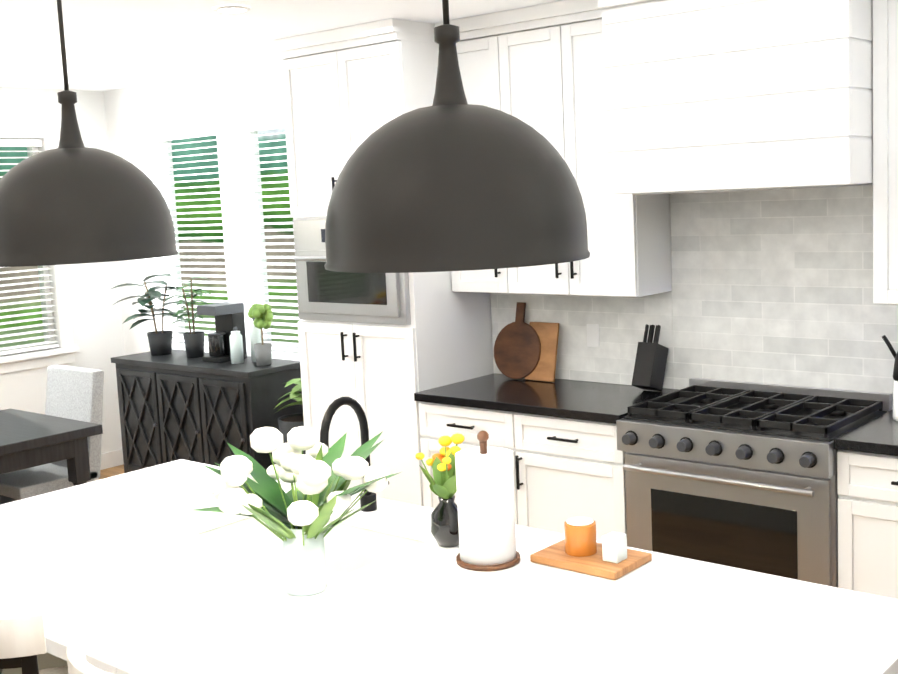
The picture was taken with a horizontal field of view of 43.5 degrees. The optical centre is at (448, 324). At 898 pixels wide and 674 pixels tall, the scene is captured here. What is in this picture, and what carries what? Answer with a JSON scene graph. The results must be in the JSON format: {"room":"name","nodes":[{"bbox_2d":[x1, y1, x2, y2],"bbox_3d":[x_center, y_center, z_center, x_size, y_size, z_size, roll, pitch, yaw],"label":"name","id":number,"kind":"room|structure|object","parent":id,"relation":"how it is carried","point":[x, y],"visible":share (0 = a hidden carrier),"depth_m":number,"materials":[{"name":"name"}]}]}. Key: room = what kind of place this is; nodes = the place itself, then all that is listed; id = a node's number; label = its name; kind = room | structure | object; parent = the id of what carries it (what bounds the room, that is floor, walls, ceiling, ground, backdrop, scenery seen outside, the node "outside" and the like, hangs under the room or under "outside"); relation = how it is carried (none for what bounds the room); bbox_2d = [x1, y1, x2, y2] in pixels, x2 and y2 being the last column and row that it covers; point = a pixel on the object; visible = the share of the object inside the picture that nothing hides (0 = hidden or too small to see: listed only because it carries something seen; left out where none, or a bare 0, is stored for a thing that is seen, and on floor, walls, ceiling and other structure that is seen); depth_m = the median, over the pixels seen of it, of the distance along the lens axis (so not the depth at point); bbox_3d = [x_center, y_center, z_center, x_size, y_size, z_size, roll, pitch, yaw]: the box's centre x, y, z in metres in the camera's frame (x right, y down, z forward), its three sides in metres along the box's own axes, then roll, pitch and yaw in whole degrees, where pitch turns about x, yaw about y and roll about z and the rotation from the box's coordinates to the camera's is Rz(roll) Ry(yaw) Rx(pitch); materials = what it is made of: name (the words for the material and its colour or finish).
{"room":"dining room and kitchen","nodes":[
{"label":"dining room and kitchen","id":0,"kind":"room"},
{"bbox_2d":[0,87,124,452],"bbox_3d":[-4.971,0.123,5.470,0.150,2.740,7.950,3,9,40],"label":"wall","id":1,"kind":"structure","parent":0,"point":[97,326],"depth_m":8.07,"materials":[{"name":"white paint"}]},
{"bbox_2d":[0,124,78,373],"bbox_3d":[-3.093,-0.503,7.588,0.195,1.670,1.080,3,9,40],"label":"window","id":2,"kind":"structure","parent":1,"relation":"in","point":[65,353],"depth_m":7.89,"materials":[{"name":"white wood"}]},
{"bbox_2d":[0,139,58,354],"bbox_3d":[-3.084,-0.517,7.579,0.060,1.454,0.844,3,9,40],"label":"window blind","id":3,"kind":"object","parent":2,"relation":"attached to","point":[20,142],"visible":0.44,"depth_m":7.76,"materials":[{"name":"white plastic"}]},
{"bbox_2d":[100,449,123,469],"bbox_3d":[-3.815,1.236,6.766,0.019,0.120,4.470,3,9,40],"label":"baseboard","id":4,"kind":"structure","parent":1,"relation":"attached to","point":[113,458],"depth_m":8.28,"materials":[{"name":"white wood"}]},
{"bbox_2d":[99,464,123,479],"bbox_3d":[-1.695,1.682,2.894,8.600,0.050,7.950,3,9,40],"label":"floor","id":5,"kind":"structure","parent":0,"point":[111,471],"depth_m":8.16,"materials":[{"name":"brown wood"}]},
{"bbox_2d":[0,495,17,504],"bbox_3d":[-2.513,1.166,5.379,0.330,0.465,0.950,3,9,40],"label":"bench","id":6,"kind":"object","parent":5,"relation":"on","point":[4,499],"depth_m":5.67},
{"bbox_2d":[0,611,67,673],"bbox_3d":[-0.896,1.107,2.576,0.489,1.094,0.494,3,9,40],"label":"stool","id":7,"kind":"object","parent":5,"relation":"on","point":[22,641],"visible":0.9,"depth_m":2.28,"materials":[{"name":"beige fabric"}]},
{"bbox_2d":[0,408,102,485],"bbox_3d":[-2.715,0.990,5.625,0.950,0.775,1.700,3,9,40],"label":"dining table","id":8,"kind":"object","parent":5,"relation":"on","point":[29,439],"visible":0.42,"depth_m":5.82,"materials":[{"name":"brown wood"}]},
{"bbox_2d":[0,365,103,499],"bbox_3d":[-2.229,0.777,6.189,0.480,1.021,0.549,3,9,40],"label":"dining chair","id":9,"kind":"object","parent":5,"relation":"on","point":[74,393],"visible":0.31,"depth_m":6.17,"materials":[{"name":"fabric"}]},
{"bbox_2d":[67,638,241,673],"bbox_3d":[-0.450,1.127,2.228,0.489,1.094,0.493,3,9,40],"label":"stool","id":10,"kind":"object","parent":5,"relation":"on","point":[77,663],"visible":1,"depth_m":2.04,"materials":[{"name":"beige fabric"}]},
{"bbox_2d":[111,349,302,472],"bbox_3d":[-1.572,0.672,7.321,1.440,0.900,0.471,3,9,40],"label":"sideboard","id":11,"kind":"object","parent":5,"relation":"on","point":[174,405],"visible":0.58,"depth_m":7.06,"materials":[{"name":"black wood"}]},
{"bbox_2d":[111,273,194,355],"bbox_3d":[-1.966,-0.073,7.587,0.422,0.549,0.523,3,9,40],"label":"potted plant","id":12,"kind":"object","parent":11,"relation":"on","point":[160,342],"visible":0.94,"depth_m":7.57,"materials":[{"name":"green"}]},
{"bbox_2d":[165,277,212,357],"bbox_3d":[-1.672,-0.048,7.381,0.354,0.521,0.321,3,9,40],"label":"potted plant","id":13,"kind":"object","parent":11,"relation":"on","point":[194,343],"visible":0.96,"depth_m":7.36,"materials":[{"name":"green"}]},
{"bbox_2d":[197,302,246,362],"bbox_3d":[-1.447,0.046,7.181,0.190,0.360,0.230,3,9,40],"label":"coffee maker","id":14,"kind":"object","parent":11,"relation":"on","point":[229,316],"visible":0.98,"depth_m":7.13,"materials":[{"name":"black plastic"}]},
{"bbox_2d":[229,327,243,363],"bbox_3d":[-1.330,0.125,7.032,0.080,0.229,0.078,3,9,40],"label":"bottle","id":15,"kind":"object","parent":11,"relation":"on","point":[236,346],"depth_m":7.00,"materials":[{"name":"white glass"}]},
{"bbox_2d":[249,318,261,361],"bbox_3d":[-1.213,0.091,7.059,0.070,0.279,0.068,3,9,40],"label":"bottle","id":16,"kind":"object","parent":11,"relation":"on","point":[255,333],"depth_m":7.03,"materials":[{"name":"white glass"}]},
{"bbox_2d":[247,303,273,365],"bbox_3d":[-1.143,0.055,6.893,0.160,0.383,0.155,3,9,40],"label":"topiary","id":17,"kind":"object","parent":11,"relation":"on","point":[262,315],"visible":1,"depth_m":6.86,"materials":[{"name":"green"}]},
{"bbox_2d":[276,378,305,454],"bbox_3d":[-0.836,0.734,6.671,0.428,0.862,0.357,3,9,40],"label":"floor plant","id":18,"kind":"object","parent":5,"relation":"on","point":[287,423],"visible":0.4,"depth_m":6.58,"materials":[{"name":"green plant"}]},
{"bbox_2d":[272,18,493,506],"bbox_3d":[-0.342,-0.160,6.043,0.876,2.737,0.712,3,9,40],"label":"tall cabinet","id":19,"kind":"object","parent":5,"relation":"on","point":[381,349],"visible":0.46,"depth_m":5.78,"materials":[{"name":"white wood"}]},
{"bbox_2d":[1,464,897,673],"bbox_3d":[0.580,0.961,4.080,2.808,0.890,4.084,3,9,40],"label":"kitchen island","id":20,"kind":"object","parent":5,"relation":"on","point":[43,662],"depth_m":3.34,"materials":[{"name":"white stone"}]},
{"bbox_2d":[0,459,897,673],"bbox_3d":[-0.370,0.671,2.948,2.820,0.040,1.270,3,9,40],"label":"island countertop","id":21,"kind":"structure","parent":20,"relation":"on","point":[117,564],"depth_m":2.66,"materials":[{"name":"white stone"}]},
{"bbox_2d":[190,426,400,595],"bbox_3d":[-0.348,0.448,2.821,0.569,0.428,0.484,3,9,40],"label":"bouquet","id":22,"kind":"object","parent":21,"relation":"on","point":[297,519],"visible":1,"depth_m":2.76,"materials":[{"name":"white plant"}]},
{"bbox_2d":[192,516,427,572],"bbox_3d":[-0.413,0.742,3.335,0.760,0.212,0.420,3,9,40],"label":"sink","id":23,"kind":"object","parent":21,"relation":"in","point":[349,544],"depth_m":3.35,"materials":[{"name":"white ceramic"}]},
{"bbox_2d":[320,397,388,512],"bbox_3d":[-0.286,0.403,3.410,0.118,0.374,0.212,3,9,40],"label":"faucet","id":24,"kind":"object","parent":21,"relation":"on","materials":[{"name":"black metal"}]},
{"bbox_2d":[415,433,464,546],"bbox_3d":[-0.011,0.457,3.116,0.146,0.308,0.131,3,9,40],"label":"vase","id":25,"kind":"object","parent":21,"relation":"on","point":[444,529],"visible":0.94,"depth_m":3.09,"materials":[{"name":"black glass"}]},
{"bbox_2d":[455,430,520,570],"bbox_3d":[0.096,0.450,2.956,0.170,0.351,0.170,3,9,40],"label":"paper towel","id":26,"kind":"object","parent":21,"relation":"on","point":[485,504],"visible":0.98,"depth_m":2.90,"materials":[{"name":"white paper"}]},
{"bbox_2d":[530,517,651,579],"bbox_3d":[0.367,0.564,2.927,0.260,0.105,0.180,3,9,40],"label":"tray","id":27,"kind":"object","parent":21,"relation":"on","point":[580,549],"visible":1,"depth_m":2.90,"materials":[{"name":"brown wood"}]},
{"bbox_2d":[419,401,626,540],"bbox_3d":[0.519,0.799,5.510,1.190,0.880,0.626,3,9,40],"label":"base cabinet","id":28,"kind":"object","parent":5,"relation":"on","point":[563,470],"depth_m":5.14,"materials":[{"name":"white wood"}]},
{"bbox_2d":[414,373,679,424],"bbox_3d":[0.489,0.344,5.447,1.190,0.040,0.651,3,9,40],"label":"countertop","id":29,"kind":"structure","parent":28,"relation":"on","point":[604,402],"depth_m":5.35,"materials":[{"name":"black stone"}]},
{"bbox_2d":[494,302,559,381],"bbox_3d":[0.393,0.084,5.817,0.390,0.394,0.100,3,9,40],"label":"cutting boards","id":30,"kind":"object","parent":29,"relation":"on","point":[522,349],"visible":0.98,"depth_m":5.79,"materials":[{"name":"brown wood"}]},
{"bbox_2d":[632,324,668,390],"bbox_3d":[0.948,0.159,5.308,0.100,0.314,0.183,3,9,40],"label":"knife block","id":31,"kind":"object","parent":29,"relation":"on","point":[650,366],"visible":1,"depth_m":5.28,"materials":[{"name":"black wood"}]},
{"bbox_2d":[616,378,891,587],"bbox_3d":[1.284,0.797,4.770,0.924,0.985,0.715,3,9,40],"label":"range","id":32,"kind":"object","parent":5,"relation":"on","point":[739,474],"visible":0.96,"depth_m":4.55,"materials":[{"name":"silver metal"}]},
{"bbox_2d":[837,449,897,598],"bbox_3d":[1.905,0.874,4.327,0.594,0.880,0.626,3,9,40],"label":"base cabinet","id":33,"kind":"object","parent":5,"relation":"on","point":[867,483],"depth_m":4.20,"materials":[{"name":"white wood"}]},
{"bbox_2d":[834,409,897,456],"bbox_3d":[2.094,0.431,4.077,1.170,0.040,0.651,3,9,40],"label":"countertop","id":34,"kind":"structure","parent":33,"relation":"on","point":[878,436],"depth_m":4.20,"materials":[{"name":"black stone"}]},
{"bbox_2d":[882,335,897,420],"bbox_3d":[1.824,0.210,4.447,0.223,0.334,0.118,3,9,40],"label":"utensil holder","id":35,"kind":"object","parent":34,"relation":"on","point":[895,378],"visible":1,"depth_m":4.45,"materials":[{"name":"white ceramic"}]},
{"bbox_2d":[0,0,563,90],"bbox_3d":[-1.825,-1.086,2.566,8.600,0.050,7.950,3,9,40],"label":"ceiling","id":36,"kind":"structure","parent":0,"point":[113,44],"depth_m":5.49,"materials":[{"name":"white paint"}]},
{"bbox_2d":[0,0,177,266],"bbox_3d":[-1.010,-0.656,2.962,0.508,0.968,0.508,3,9,40],"label":"pendant light","id":37,"kind":"object","parent":36,"relation":"hanging from","point":[71,199],"visible":1,"depth_m":2.82,"materials":[{"name":"brown metal"}]},
{"bbox_2d":[213,5,250,12],"bbox_3d":[-0.943,-1.371,4.892,0.160,0.010,0.160,3,9,40],"label":"recessed light","id":38,"kind":"object","parent":36,"relation":"in","point":[232,9],"visible":1,"depth_m":4.86,"materials":[{"name":"white plastic"}]},
{"bbox_2d":[324,0,589,272],"bbox_3d":[-0.007,-0.602,2.106,0.508,0.968,0.508,3,9,40],"label":"pendant light","id":39,"kind":"object","parent":36,"relation":"hanging from","point":[450,179],"visible":1,"depth_m":1.96,"materials":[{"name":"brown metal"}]},
{"bbox_2d":[104,62,892,408],"bbox_3d":[0.825,-0.166,5.614,8.450,2.740,0.150,3,9,40],"label":"wall","id":40,"kind":"structure","parent":0,"point":[128,110],"depth_m":7.70,"materials":[{"name":"white paint"}]},
{"bbox_2d":[139,111,236,352],"bbox_3d":[-1.733,-0.582,7.716,0.980,1.670,0.195,3,9,40],"label":"window","id":41,"kind":"structure","parent":40,"relation":"in","point":[201,120],"depth_m":7.68,"materials":[{"name":"white wood"}]},
{"bbox_2d":[151,127,227,343],"bbox_3d":[-1.741,-0.595,7.705,0.744,1.454,0.060,3,9,40],"label":"window blind","id":42,"kind":"object","parent":41,"relation":"attached to","point":[187,134],"visible":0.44,"depth_m":7.69,"materials":[{"name":"white plastic"}]},
{"bbox_2d":[224,103,299,360],"bbox_3d":[-1.018,-0.543,7.106,0.980,1.670,0.195,3,9,40],"label":"window","id":43,"kind":"structure","parent":40,"relation":"in","point":[232,117],"depth_m":7.31,"materials":[{"name":"white wood"}]},
{"bbox_2d":[237,119,299,351],"bbox_3d":[-1.027,-0.556,7.096,0.744,1.454,0.060,3,9,40],"label":"window blind","id":44,"kind":"object","parent":43,"relation":"attached to","point":[262,125],"visible":0.4,"depth_m":7.18,"materials":[{"name":"white plastic"}]},
{"bbox_2d":[451,20,518,293],"bbox_3d":[0.250,-0.814,5.685,0.422,1.285,0.326,3,9,40],"label":"upper cabinet","id":45,"kind":"object","parent":40,"relation":"attached to","point":[485,71],"depth_m":5.50,"materials":[{"name":"white wood"}]},
{"bbox_2d":[507,8,671,296],"bbox_3d":[0.621,-0.794,5.368,0.786,1.285,0.326,3,9,40],"label":"upper cabinet","id":46,"kind":"object","parent":40,"relation":"attached to","point":[540,69],"depth_m":5.17,"materials":[{"name":"white wood"}]},
{"bbox_2d":[598,0,872,194],"bbox_3d":[1.228,-1.001,4.645,1.054,0.884,0.576,3,9,40],"label":"range hood","id":47,"kind":"object","parent":40,"relation":"attached to","point":[721,95],"visible":0.92,"depth_m":4.41,"materials":[{"name":"white wood"}]},
{"bbox_2d":[873,0,897,304],"bbox_3d":[2.035,-0.717,4.161,0.819,1.285,0.326,3,9,40],"label":"upper cabinet","id":48,"kind":"object","parent":40,"relation":"attached to","point":[885,12],"depth_m":4.28,"materials":[{"name":"white wood"}]},
{"label":"outside","id":49,"kind":"structure","parent":0,"visible":0},
{"bbox_2d":[0,128,296,328],"bbox_3d":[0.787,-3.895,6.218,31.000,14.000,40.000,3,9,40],"label":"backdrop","id":50,"kind":"structure","parent":49,"point":[216,182],"depth_m":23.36,"materials":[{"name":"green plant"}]},
{"bbox_2d":[0,294,299,347],"bbox_3d":[-1.887,1.827,3.449,31.000,0.050,31.000,3,9,40],"label":"ground","id":51,"kind":"structure","parent":49,"point":[186,327],"depth_m":19.54,"materials":[{"name":"green plant"}]}
]}

